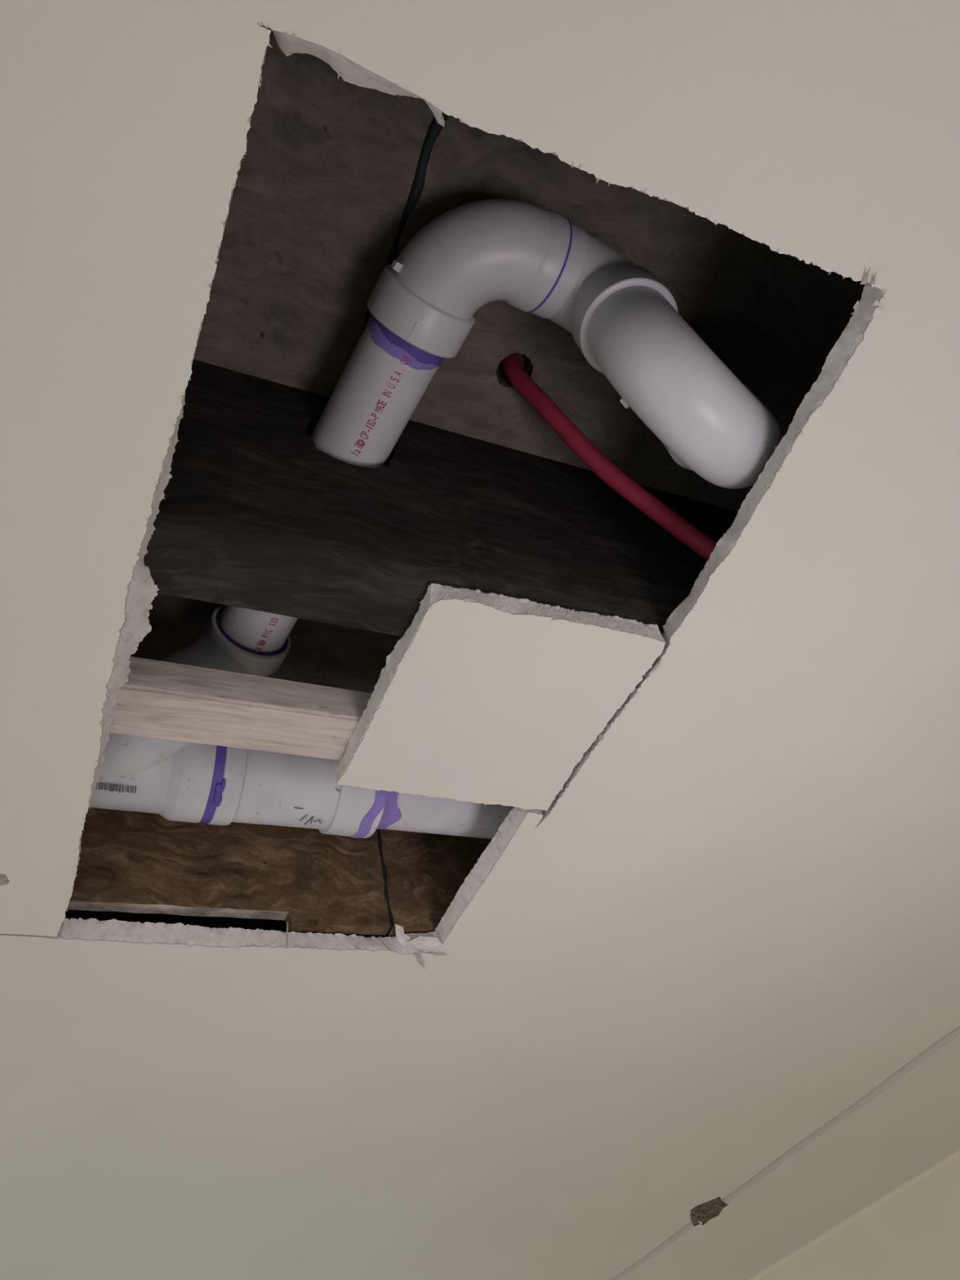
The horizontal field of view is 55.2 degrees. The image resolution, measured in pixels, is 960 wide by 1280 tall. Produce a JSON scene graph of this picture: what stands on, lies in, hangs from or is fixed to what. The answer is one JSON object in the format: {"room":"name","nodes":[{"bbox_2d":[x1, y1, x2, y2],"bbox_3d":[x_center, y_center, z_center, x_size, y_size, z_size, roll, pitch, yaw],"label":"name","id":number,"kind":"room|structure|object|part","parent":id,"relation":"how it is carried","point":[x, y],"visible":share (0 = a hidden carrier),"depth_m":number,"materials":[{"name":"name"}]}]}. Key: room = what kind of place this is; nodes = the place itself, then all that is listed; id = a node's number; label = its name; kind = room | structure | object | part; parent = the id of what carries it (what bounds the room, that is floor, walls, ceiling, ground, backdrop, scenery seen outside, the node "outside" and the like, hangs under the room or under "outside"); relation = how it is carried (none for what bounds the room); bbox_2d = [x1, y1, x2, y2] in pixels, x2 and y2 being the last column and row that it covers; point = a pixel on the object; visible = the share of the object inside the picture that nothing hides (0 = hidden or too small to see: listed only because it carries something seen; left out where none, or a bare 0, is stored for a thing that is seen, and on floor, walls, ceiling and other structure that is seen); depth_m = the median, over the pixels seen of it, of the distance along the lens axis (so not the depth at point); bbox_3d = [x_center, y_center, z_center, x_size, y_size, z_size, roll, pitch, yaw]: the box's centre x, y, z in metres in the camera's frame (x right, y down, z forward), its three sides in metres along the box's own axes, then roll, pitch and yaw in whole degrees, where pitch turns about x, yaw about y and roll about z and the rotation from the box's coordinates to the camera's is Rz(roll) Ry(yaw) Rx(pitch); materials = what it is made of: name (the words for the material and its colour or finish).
{"room":"room under renovation","nodes":[
{"label":"room under renovation","id":0,"kind":"room"},
{"bbox_2d":[65,30,865,937],"bbox_3d":[-0.054,-0.128,0.563,1.880,0.220,0.932,10,-52,-23],"label":"subfloor","id":1,"kind":"structure","parent":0,"point":[336,177],"depth_m":0.60,"materials":[{"name":"brown wood"}]},
{"bbox_2d":[66,807,491,935],"bbox_3d":[-0.192,0.153,0.762,1.800,0.187,0.013,10,-52,-23],"label":"board","id":2,"kind":"object","parent":1,"relation":"attached to","point":[312,880],"visible":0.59,"depth_m":0.73,"materials":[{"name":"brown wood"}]},
{"bbox_3d":[0.266,0.239,0.961,0.786,0.187,0.011,10,-52,-23],"label":"osb panel","id":3,"kind":"part","parent":2,"relation":"part of","materials":[{"name":"brown wood"}]},
{"bbox_3d":[-0.485,-0.263,0.448,0.885,0.018,0.852,10,-52,-23],"label":"osb panel","id":4,"kind":"part","parent":1,"relation":"part of","materials":[{"name":"brown wood"}]},
{"bbox_2d":[88,199,782,822],"bbox_3d":[-0.123,-0.055,0.602,0.605,0.201,0.216,-30,-48,13],"label":"drain","id":5,"kind":"object","parent":1,"relation":"attached to","point":[628,326],"visible":0.83,"depth_m":0.52,"materials":[{"name":"white plastic"}]},
{"bbox_2d":[200,745,515,839],"bbox_3d":[0.040,0.137,0.763,0.525,0.078,0.077,10,-52,-23],"label":"drain","id":6,"kind":"object","parent":5,"relation":"attached to","point":[249,786],"visible":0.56,"depth_m":0.66,"materials":[{"name":"white plastic"}]},
{"bbox_2d":[143,360,737,636],"bbox_3d":[-0.069,-0.082,0.579,1.800,0.189,0.044,10,-52,-23],"label":"joist","id":7,"kind":"object","parent":1,"relation":"attached to","point":[252,515],"visible":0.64,"depth_m":0.55,"materials":[{"name":"brown wood"}]},
{"bbox_2d":[336,583,666,811],"bbox_3d":[0.010,0.043,0.574,0.162,0.014,0.168,10,-52,-23],"label":"drywall patch","id":8,"kind":"object","parent":7,"relation":"attached to","point":[490,698],"visible":1,"depth_m":0.56,"materials":[{"name":"paint"}]},
{"bbox_3d":[0.329,-0.112,0.800,0.916,0.019,0.852,10,-52,-23],"label":"osb panel","id":9,"kind":"part","parent":1,"relation":"part of","materials":[{"name":"brown wood"}]},
{"bbox_2d":[500,353,716,560],"bbox_3d":[0.098,-0.111,0.616,0.157,0.198,0.021,18,-55,-28],"label":"pipe","id":10,"kind":"object","parent":1,"relation":"attached to","point":[660,513],"visible":0.8,"depth_m":0.61,"materials":[{"name":"red plastic"}]},
{"bbox_2d":[0,0,959,1279],"bbox_3d":[-0.704,0.110,0.444,3.710,0.017,5.200,10,-52,-23],"label":"ceiling","id":11,"kind":"structure","parent":0,"point":[692,1013],"depth_m":0.65,"materials":[{"name":"paint"}]},
{"bbox_2d":[110,656,372,759],"bbox_3d":[-0.112,0.050,0.576,0.405,0.027,0.040,10,-52,-23],"label":"batten","id":12,"kind":"object","parent":11,"relation":"on","point":[160,700],"visible":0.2,"depth_m":0.55,"materials":[{"name":"brown wood"}]},
{"bbox_2d":[285,920,288,948],"bbox_3d":[-0.151,0.214,0.718,0.004,0.059,0.002,-41,-51,22],"label":"strand","id":13,"kind":"object","parent":11,"relation":"hanging from","point":[286,939],"visible":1,"depth_m":0.70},
{"bbox_2d":[746,1148,959,1279],"bbox_3d":[1.246,1.225,0.315,0.108,2.400,5.200,10,-52,-23],"label":"wall","id":14,"kind":"structure","parent":0,"point":[911,1232],"depth_m":1.55,"materials":[{"name":"paint"}]}
]}

